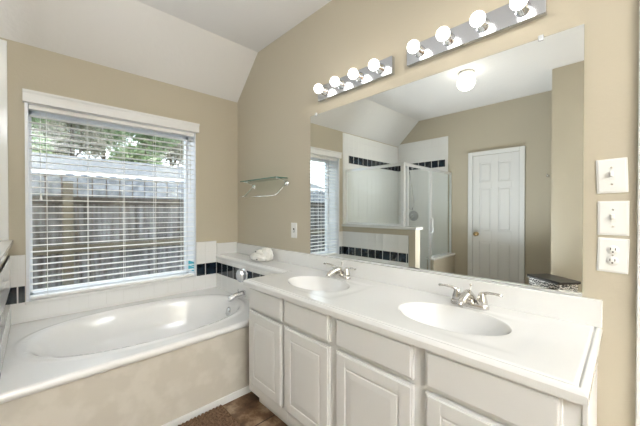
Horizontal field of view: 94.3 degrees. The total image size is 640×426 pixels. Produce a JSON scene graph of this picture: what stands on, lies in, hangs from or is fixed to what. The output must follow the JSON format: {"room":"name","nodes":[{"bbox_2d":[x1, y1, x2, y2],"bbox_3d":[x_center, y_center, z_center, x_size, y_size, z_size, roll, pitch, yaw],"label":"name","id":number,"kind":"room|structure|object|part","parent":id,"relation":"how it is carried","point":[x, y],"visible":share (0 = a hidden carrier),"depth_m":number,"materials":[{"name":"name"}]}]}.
{"room":"bathroom","nodes":[
{"label":"bathroom","id":0,"kind":"room"},
{"bbox_2d":[0,37,237,321],"bbox_3d":[-2.016,-0.108,2.056,3.270,2.600,0.260,0,1,-44],"label":"wall","id":1,"kind":"structure","parent":0,"point":[29,67],"depth_m":2.38,"materials":[{"name":"beige paint"}]},
{"bbox_2d":[0,39,8,240],"bbox_3d":[-2.497,0.030,1.405,1.414,2.235,0.012,0,1,-44],"label":"trim","id":2,"kind":"structure","parent":1,"relation":"attached to","point":[4,205],"depth_m":1.88,"materials":[{"name":"white tile"}]},
{"bbox_2d":[24,102,197,304],"bbox_3d":[-1.612,-0.066,2.416,1.120,1.330,0.262,0,1,-44],"label":"window","id":3,"kind":"structure","parent":1,"relation":"in","point":[190,199],"depth_m":2.34,"materials":[{"name":"white plastic"}]},
{"bbox_2d":[22,88,199,299],"bbox_3d":[-1.538,-0.113,2.343,1.134,1.381,0.117,0,1,-44],"label":"window blind","id":4,"kind":"object","parent":3,"relation":"attached to","point":[28,96],"visible":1,"depth_m":2.25,"materials":[{"name":"white paint"}]},
{"bbox_3d":[-1.882,-0.403,2.000,0.003,0.550,0.005,0,1,-44],"label":"pull cord","id":5,"kind":"part","parent":4,"relation":"part of","materials":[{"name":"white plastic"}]},
{"bbox_3d":[-1.885,-0.060,2.051,0.002,1.256,0.056,0,1,-44],"label":"ladder cord","id":6,"kind":"part","parent":4,"relation":"part of","materials":[{"name":"white fabric"}]},
{"bbox_3d":[-1.724,-0.061,2.206,0.002,1.256,0.056,0,1,-44],"label":"ladder cord","id":7,"kind":"part","parent":4,"relation":"part of","materials":[{"name":"white fabric"}]},
{"bbox_3d":[-1.557,0.568,2.372,1.079,0.018,0.050,0,1,-44],"label":"rail","id":8,"kind":"part","parent":4,"relation":"part of","materials":[{"name":"white plastic"}]},
{"bbox_3d":[-1.560,-0.063,2.364,0.002,1.256,0.056,0,1,-44],"label":"ladder cord","id":9,"kind":"part","parent":4,"relation":"part of","materials":[{"name":"white fabric"}]},
{"bbox_3d":[-1.400,-0.064,2.518,0.002,1.256,0.056,0,1,-44],"label":"ladder cord","id":10,"kind":"part","parent":4,"relation":"part of","materials":[{"name":"white fabric"}]},
{"bbox_3d":[-1.591,0.589,2.400,1.120,0.020,0.202,0,1,-44],"label":"sill","id":11,"kind":"part","parent":3,"relation":"part of","materials":[{"name":"white paint"}]},
{"bbox_2d":[188,261,193,270],"bbox_3d":[-1.213,0.496,2.794,0.003,0.084,0.130,0,1,-44],"label":"window sticker","id":12,"kind":"object","parent":3,"relation":"attached to","point":[189,262],"visible":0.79,"depth_m":2.80,"materials":[{"name":"teal paper"}]},
{"bbox_2d":[10,241,216,324],"bbox_3d":[-1.493,0.492,2.376,1.381,0.445,0.013,0,1,-44],"label":"tile backsplash","id":13,"kind":"structure","parent":1,"relation":"attached to","point":[206,271],"depth_m":2.23,"materials":[{"name":"white tile"}]},
{"bbox_2d":[228,268,247,301],"bbox_3d":[-0.686,0.585,2.427,0.146,0.256,0.124,0,1,-44],"label":"tub faucet","id":14,"kind":"object","parent":1,"relation":"attached to","point":[241,274],"visible":0.97,"depth_m":2.43,"materials":[{"name":"silver metal"}]},
{"bbox_3d":[-0.686,0.676,2.428,0.146,0.072,0.068,0,1,-44],"label":"spout","id":15,"kind":"part","parent":14,"relation":"part of","materials":[{"name":"silver metal"}]},
{"bbox_3d":[-0.661,0.519,2.451,0.036,0.112,0.106,0,1,-44],"label":"handle","id":16,"kind":"part","parent":14,"relation":"part of","materials":[{"name":"white plastic"}]},
{"bbox_2d":[217,259,273,299],"bbox_3d":[-0.615,0.625,2.468,0.010,0.377,1.080,0,1,-44],"label":"trim","id":17,"kind":"structure","parent":1,"relation":"attached to","point":[226,271],"depth_m":2.63,"materials":[{"name":"white tile"}]},
{"bbox_2d":[0,0,331,101],"bbox_3d":[0.273,-1.327,-0.331,3.270,0.480,6.860,0,1,-44],"label":"ceiling","id":18,"kind":"structure","parent":0,"point":[210,47],"depth_m":2.21,"materials":[{"name":"white paint"}]},
{"bbox_2d":[222,391,287,425],"bbox_3d":[0.287,1.263,-0.323,3.270,0.100,6.820,0,1,-44],"label":"floor","id":19,"kind":"structure","parent":0,"point":[247,409],"depth_m":1.78,"materials":[{"name":"brown stone"}]},
{"bbox_2d":[0,287,248,425],"bbox_3d":[-1.134,0.952,2.018,1.376,0.481,1.010,0,1,-44],"label":"bathtub","id":20,"kind":"object","parent":19,"relation":"on","point":[156,361],"visible":0.96,"depth_m":1.67,"materials":[{"name":"white ceramic"}]},
{"bbox_2d":[161,385,250,425],"bbox_3d":[-0.801,1.173,1.660,1.376,0.045,0.012,0,1,-44],"label":"baseboard","id":21,"kind":"structure","parent":20,"relation":"attached to","point":[245,390],"depth_m":1.78,"materials":[{"name":"white paint"}]},
{"bbox_3d":[-0.741,0.793,2.397,0.030,0.066,0.068,0,1,-44],"label":"overflow plate","id":22,"kind":"part","parent":20,"relation":"part of","materials":[{"name":"silver metal"}]},
{"bbox_2d":[178,404,240,425],"bbox_3d":[-0.685,1.184,1.421,0.698,0.026,0.490,0,1,-44],"label":"bath mat","id":23,"kind":"object","parent":19,"relation":"on","point":[218,416],"visible":1,"depth_m":1.69,"materials":[{"name":"brown fabric"}]},
{"bbox_2d":[249,287,596,425],"bbox_3d":[0.286,0.822,1.455,0.554,0.750,1.562,0,1,-44],"label":"vanity cabinet","id":24,"kind":"object","parent":19,"relation":"on","point":[308,367],"visible":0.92,"depth_m":1.16,"materials":[{"name":"white paint"}]},
{"bbox_3d":[-0.313,0.511,1.691,0.020,0.126,0.323,0,1,-44],"label":"drawer","id":25,"kind":"part","parent":24,"relation":"part of","materials":[{"name":"white paint"}]},
{"bbox_3d":[-0.313,0.812,1.693,0.020,0.440,0.323,0,1,-44],"label":"cabinet door","id":26,"kind":"part","parent":24,"relation":"part of","materials":[{"name":"white paint"}]},
{"bbox_3d":[-0.070,0.513,1.439,0.020,0.126,0.327,0,1,-44],"label":"drawer","id":27,"kind":"part","parent":24,"relation":"part of","materials":[{"name":"white paint"}]},
{"bbox_3d":[-0.070,0.815,1.441,0.020,0.440,0.327,0,1,-44],"label":"cabinet door","id":28,"kind":"part","parent":24,"relation":"part of","materials":[{"name":"white paint"}]},
{"bbox_3d":[0.198,0.516,1.160,0.020,0.126,0.363,0,1,-44],"label":"drawer","id":29,"kind":"part","parent":24,"relation":"part of","materials":[{"name":"white paint"}]},
{"bbox_3d":[0.198,0.817,1.163,0.020,0.440,0.363,0,1,-44],"label":"cabinet door","id":30,"kind":"part","parent":24,"relation":"part of","materials":[{"name":"white paint"}]},
{"bbox_2d":[216,242,602,406],"bbox_3d":[-0.105,0.415,1.854,0.562,0.232,2.687,0,1,-44],"label":"countertop","id":31,"kind":"structure","parent":24,"relation":"on","point":[545,341],"depth_m":1.21,"materials":[{"name":"white stone"}]},
{"bbox_2d":[250,247,272,260],"bbox_3d":[-0.499,0.344,2.496,0.136,0.115,0.229,0,1,-44],"label":"washcloth","id":32,"kind":"object","parent":31,"relation":"on","point":[266,254],"visible":1,"depth_m":2.44,"materials":[{"name":"white fabric"}]},
{"bbox_2d":[288,276,349,290],"bbox_3d":[-0.014,0.470,1.734,0.290,0.124,0.426,0,1,-44],"label":"sink basin","id":33,"kind":"object","parent":31,"relation":"in","point":[306,283],"depth_m":1.86,"materials":[{"name":"white ceramic"}]},
{"bbox_2d":[324,262,355,279],"bbox_3d":[0.120,0.359,1.869,0.180,0.096,0.214,0,1,-4],"label":"faucet","id":34,"kind":"object","parent":31,"relation":"on","point":[336,271],"visible":1,"depth_m":1.83,"materials":[{"name":"grey metal"}]},
{"bbox_3d":[0.096,0.368,1.846,0.159,0.069,0.060,0,1,-44],"label":"spout","id":35,"kind":"part","parent":34,"relation":"part of","materials":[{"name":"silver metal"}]},
{"bbox_3d":[0.128,0.396,1.877,0.052,0.022,0.160,0,1,-44],"label":"plate","id":36,"kind":"part","parent":34,"relation":"part of","materials":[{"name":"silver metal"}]},
{"bbox_2d":[398,302,511,335],"bbox_3d":[0.515,0.475,1.184,0.290,0.124,0.426,0,1,-44],"label":"sink basin","id":37,"kind":"object","parent":31,"relation":"in","point":[449,318],"depth_m":1.27,"materials":[{"name":"white ceramic"}]},
{"bbox_2d":[438,283,502,309],"bbox_3d":[0.656,0.364,1.313,0.180,0.096,0.214,0,1,-4],"label":"faucet","id":38,"kind":"object","parent":31,"relation":"on","point":[467,298],"visible":1,"depth_m":1.28,"materials":[{"name":"grey metal"}]},
{"bbox_3d":[0.597,0.344,1.380,0.088,0.023,0.020,0,1,36],"label":"lever","id":39,"kind":"part","parent":38,"relation":"part of","materials":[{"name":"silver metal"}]},
{"bbox_3d":[0.632,0.372,1.290,0.159,0.069,0.060,0,1,-44],"label":"spout","id":40,"kind":"part","parent":38,"relation":"part of","materials":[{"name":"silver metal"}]},
{"bbox_3d":[0.664,0.401,1.321,0.052,0.022,0.160,0,1,-44],"label":"plate","id":41,"kind":"part","parent":38,"relation":"part of","materials":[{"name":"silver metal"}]},
{"bbox_3d":[0.721,0.345,1.252,0.020,0.023,0.088,0,1,-34],"label":"lever","id":42,"kind":"part","parent":38,"relation":"part of","materials":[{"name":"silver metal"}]},
{"bbox_3d":[0.479,0.819,0.871,0.020,0.440,0.358,0,1,-44],"label":"cabinet door","id":43,"kind":"part","parent":24,"relation":"part of","materials":[{"name":"white paint"}]},
{"bbox_3d":[0.480,0.518,0.868,0.020,0.126,0.358,0,1,-44],"label":"drawer","id":44,"kind":"part","parent":24,"relation":"part of","materials":[{"name":"white paint"}]},
{"bbox_2d":[237,0,638,425],"bbox_3d":[1.463,-0.126,0.714,0.120,2.660,6.500,0,1,-44],"label":"wall","id":45,"kind":"structure","parent":0,"point":[278,99],"depth_m":1.58,"materials":[{"name":"beige paint"}]},
{"bbox_2d":[239,176,288,197],"bbox_3d":[-0.496,-0.215,2.560,0.137,0.162,0.562,0,1,-44],"label":"glass shelf","id":46,"kind":"object","parent":45,"relation":"attached to","point":[286,183],"visible":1,"depth_m":2.48,"materials":[{"name":"teal"}]},
{"bbox_3d":[-0.494,-0.283,2.556,0.118,0.006,0.550,0,1,-44],"label":"shelf glass","id":47,"kind":"part","parent":46,"relation":"part of","materials":[{"name":"clear glass"}]},
{"bbox_2d":[291,223,296,237],"bbox_3d":[-0.210,0.138,2.354,0.016,0.120,0.073,0,1,-44],"label":"light switch","id":48,"kind":"object","parent":45,"relation":"attached to","point":[293,225],"visible":1,"depth_m":2.35,"materials":[{"name":"white plastic"}]},
{"bbox_2d":[314,56,394,101],"bbox_3d":[0.171,-0.842,1.872,0.124,0.100,0.610,0,1,-44],"label":"vanity light bar","id":49,"kind":"object","parent":45,"relation":"attached to","point":[376,70],"visible":1,"depth_m":1.82,"materials":[{"name":"silver metal"}]},
{"bbox_3d":[-0.010,-0.844,2.017,0.065,0.062,0.062,0,1,-44],"label":"bulb","id":50,"kind":"part","parent":49,"relation":"part of","materials":[{"name":"white glass"}]},
{"bbox_2d":[321,87,327,95],"bbox_3d":[0.023,-0.844,2.048,0.039,0.060,0.060,0,1,-44],"label":"socket","id":51,"kind":"object","parent":49,"relation":"attached to","point":[324,92],"depth_m":2.04,"materials":[{"name":"silver metal"}]},
{"bbox_3d":[0.096,-0.843,1.907,0.065,0.062,0.062,0,1,-44],"label":"bulb","id":52,"kind":"part","parent":49,"relation":"part of","materials":[{"name":"white glass"}]},
{"bbox_2d":[337,80,344,88],"bbox_3d":[0.128,-0.843,1.938,0.039,0.060,0.060,0,1,-44],"label":"socket","id":53,"kind":"object","parent":49,"relation":"attached to","point":[341,85],"depth_m":1.93,"materials":[{"name":"silver metal"}]},
{"bbox_3d":[0.201,-0.842,1.798,0.065,0.062,0.062,0,1,-44],"label":"bulb","id":54,"kind":"part","parent":49,"relation":"part of","materials":[{"name":"white glass"}]},
{"bbox_2d":[356,72,363,81],"bbox_3d":[0.234,-0.842,1.829,0.039,0.060,0.060,0,1,-44],"label":"socket","id":55,"kind":"object","parent":49,"relation":"attached to","point":[360,77],"depth_m":1.82,"materials":[{"name":"silver metal"}]},
{"bbox_3d":[0.307,-0.841,1.688,0.065,0.062,0.062,0,1,-44],"label":"bulb","id":56,"kind":"part","parent":49,"relation":"part of","materials":[{"name":"white glass"}]},
{"bbox_2d":[376,63,384,73],"bbox_3d":[0.339,-0.841,1.720,0.039,0.060,0.060,0,1,-44],"label":"socket","id":57,"kind":"object","parent":49,"relation":"attached to","point":[381,68],"depth_m":1.71,"materials":[{"name":"silver metal"}]},
{"bbox_2d":[216,242,602,327],"bbox_3d":[0.015,0.353,1.969,0.228,0.110,2.687,0,1,-44],"label":"backsplash","id":58,"kind":"structure","parent":45,"relation":"attached to","point":[577,309],"depth_m":1.43,"materials":[{"name":"white stone"}]},
{"bbox_2d":[310,24,583,296],"bbox_3d":[0.458,-0.207,1.662,0.010,1.033,1.524,0,1,-44],"label":"vanity mirror","id":59,"kind":"object","parent":45,"relation":"attached to","point":[473,170],"visible":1,"depth_m":1.40,"materials":[{"name":"silver glass"}]},
{"bbox_2d":[407,0,546,66],"bbox_3d":[0.656,-0.845,1.368,0.124,0.100,0.610,0,1,-44],"label":"vanity light bar","id":60,"kind":"object","parent":45,"relation":"attached to","point":[481,26],"visible":1,"depth_m":1.34,"materials":[{"name":"silver metal"}]},
{"bbox_3d":[0.476,-0.846,1.512,0.065,0.062,0.062,0,1,-44],"label":"bulb","id":61,"kind":"part","parent":60,"relation":"part of","materials":[{"name":"white glass"}]},
{"bbox_2d":[414,45,424,57],"bbox_3d":[0.509,-0.847,1.544,0.039,0.060,0.060,0,1,-44],"label":"socket","id":62,"kind":"object","parent":60,"relation":"attached to","point":[420,53],"depth_m":1.54,"materials":[{"name":"silver metal"}]},
{"bbox_3d":[0.582,-0.845,1.403,0.065,0.062,0.062,0,1,-44],"label":"bulb","id":63,"kind":"part","parent":60,"relation":"part of","materials":[{"name":"white glass"}]},
{"bbox_2d":[442,33,454,45],"bbox_3d":[0.614,-0.846,1.434,0.039,0.060,0.060,0,1,-44],"label":"socket","id":64,"kind":"object","parent":60,"relation":"attached to","point":[450,41],"depth_m":1.43,"materials":[{"name":"silver metal"}]},
{"bbox_3d":[0.687,-0.844,1.294,0.065,0.062,0.062,0,1,-44],"label":"bulb","id":65,"kind":"part","parent":60,"relation":"part of","materials":[{"name":"white glass"}]},
{"bbox_2d":[475,18,489,32],"bbox_3d":[0.720,-0.845,1.325,0.039,0.060,0.060,0,1,-44],"label":"socket","id":66,"kind":"object","parent":60,"relation":"attached to","point":[485,27],"depth_m":1.32,"materials":[{"name":"silver metal"}]},
{"bbox_3d":[0.793,-0.843,1.184,0.065,0.062,0.062,0,1,-44],"label":"bulb","id":67,"kind":"part","parent":60,"relation":"part of","materials":[{"name":"white glass"}]},
{"bbox_2d":[514,1,531,16],"bbox_3d":[0.825,-0.844,1.215,0.039,0.060,0.060,0,1,-44],"label":"socket","id":68,"kind":"object","parent":60,"relation":"attached to","point":[526,11],"depth_m":1.21,"materials":[{"name":"silver metal"}]},
{"bbox_2d":[596,157,628,193],"bbox_3d":[1.037,-0.132,1.056,0.018,0.123,0.081,0,-1,-44],"label":"light switch","id":69,"kind":"object","parent":45,"relation":"attached to","point":[611,174],"visible":1,"depth_m":1.06,"materials":[{"name":"white plastic"}]},
{"bbox_3d":[1.039,-0.133,1.058,0.002,0.032,0.016,0,1,-44],"label":"toggle frame","id":70,"kind":"part","parent":69,"relation":"part of","materials":[{"name":"white plastic"}]},
{"bbox_2d":[596,237,629,273],"bbox_3d":[1.044,0.151,1.059,0.008,0.123,0.081,0,2,-44],"label":"power outlet","id":71,"kind":"object","parent":45,"relation":"attached to","point":[612,253],"visible":1,"depth_m":1.06,"materials":[{"name":"white plastic"}]},
{"bbox_2d":[606,245,618,254],"bbox_3d":[1.042,0.132,1.057,0.002,0.033,0.033,0,1,-44],"label":"receptacle","id":72,"kind":"object","parent":71,"relation":"attached to","point":[610,249],"depth_m":1.06,"materials":[{"name":"white plastic"}]},
{"bbox_2d":[606,256,618,265],"bbox_3d":[1.041,0.171,1.058,0.002,0.033,0.033,0,1,-44],"label":"receptacle","id":73,"kind":"object","parent":71,"relation":"attached to","point":[610,260],"depth_m":1.06,"materials":[{"name":"white plastic"}]},
{"bbox_2d":[597,201,629,235],"bbox_3d":[1.040,0.019,1.055,0.018,0.123,0.081,0,1,-44],"label":"light switch","id":74,"kind":"object","parent":45,"relation":"attached to","point":[612,216],"visible":1,"depth_m":1.05,"materials":[{"name":"white plastic"}]},
{"bbox_3d":[1.042,0.018,1.056,0.002,0.032,0.015,0,1,-44],"label":"toggle frame","id":75,"kind":"part","parent":74,"relation":"part of","materials":[{"name":"white plastic"}]},
{"bbox_2d":[635,0,639,425],"bbox_3d":[1.410,0.144,0.701,0.058,2.120,0.906,0,1,-44],"label":"trim","id":76,"kind":"structure","parent":45,"relation":"attached to","point":[637,423],"depth_m":1.00,"materials":[{"name":"beige paint"}]},
{"bbox_3d":[-1.656,0.702,1.472,0.110,0.990,1.090,0,1,-44],"label":"wall","id":77,"kind":"structure","parent":0,"visible":0},
{"bbox_2d":[0,256,10,375],"bbox_3d":[-1.637,0.498,1.537,0.010,0.447,1.000,0,1,-44],"label":"trim","id":78,"kind":"structure","parent":77,"relation":"attached to","point":[5,299],"depth_m":1.52,"materials":[{"name":"white tile"}]},
{"bbox_2d":[0,240,13,264],"bbox_3d":[-1.647,0.192,1.459,0.160,0.030,1.115,0,1,-44],"label":"trim","id":79,"kind":"structure","parent":77,"relation":"on","point":[5,245],"depth_m":1.53,"materials":[{"name":"white stone"}]},
{"label":"outside","id":80,"kind":"structure","parent":0,"visible":0},
{"bbox_2d":[46,254,167,287],"bbox_3d":[-9.953,1.351,12.488,28.000,0.100,25.720,0,1,-44],"label":"yard","id":81,"kind":"structure","parent":80,"point":[167,254],"depth_m":7.09,"materials":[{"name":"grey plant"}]},
{"bbox_2d":[31,117,53,153],"bbox_3d":[-13.152,-2.775,12.077,3.623,8.166,3.114,0,1,-44],"label":"tree","id":82,"kind":"object","parent":81,"relation":"on","point":[43,140],"visible":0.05,"depth_m":13.08,"materials":[{"name":"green plant"}]},
{"bbox_2d":[32,118,117,157],"bbox_3d":[-14.272,-3.660,17.011,4.480,9.850,4.059,0,1,-44],"label":"tree","id":83,"kind":"object","parent":81,"relation":"on","point":[52,122],"visible":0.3,"depth_m":17.00,"materials":[{"name":"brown plant"}]},
{"bbox_2d":[74,127,136,158],"bbox_3d":[-16.117,-3.943,22.241,4.474,10.322,4.218,0,1,-44],"label":"tree","id":84,"kind":"object","parent":81,"relation":"on","point":[107,130],"visible":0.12,"depth_m":22.01,"materials":[{"name":"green plant"}]},
{"bbox_2d":[32,173,183,289],"bbox_3d":[-1.347,0.440,5.085,12.132,1.852,0.148,0,1,-44],"label":"wooden fence","id":85,"kind":"object","parent":81,"relation":"on","point":[79,204],"visible":0.16,"depth_m":3.78,"materials":[{"name":"brown wood"}]},
{"bbox_3d":[-2.959,0.504,3.493,0.090,1.750,0.090,0,1,-44],"label":"post","id":86,"kind":"part","parent":85,"relation":"part of","materials":[{"name":"brown wood"}]},
{"bbox_3d":[-1.419,-0.164,5.059,12.000,0.090,0.037,0,1,-44],"label":"rail","id":87,"kind":"part","parent":85,"relation":"part of","materials":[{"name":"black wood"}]},
{"bbox_3d":[-1.419,0.416,5.064,12.000,0.090,0.037,0,1,-44],"label":"rail","id":88,"kind":"part","parent":85,"relation":"part of","materials":[{"name":"brown wood"}]},
{"bbox_2d":[32,152,183,265],"bbox_3d":[-7.660,-0.250,9.733,16.500,3.150,5.250,0,1,-44],"label":"house","id":89,"kind":"structure","parent":81,"relation":"on","point":[34,158],"depth_m":8.63,"materials":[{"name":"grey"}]},
{"bbox_2d":[108,132,179,164],"bbox_3d":[-9.271,-2.998,15.664,3.645,8.550,3.035,0,1,-37],"label":"tree","id":90,"kind":"object","parent":81,"relation":"on","point":[129,150],"visible":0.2,"depth_m":15.16,"materials":[{"name":"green plant"}]},
{"bbox_2d":[149,139,183,165],"bbox_3d":[-10.481,-3.659,20.786,4.498,9.780,3.651,0,1,-44],"label":"tree","id":91,"kind":"object","parent":81,"relation":"on","point":[182,142],"visible":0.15,"depth_m":20.57,"materials":[{"name":"brown plant"}]}
]}

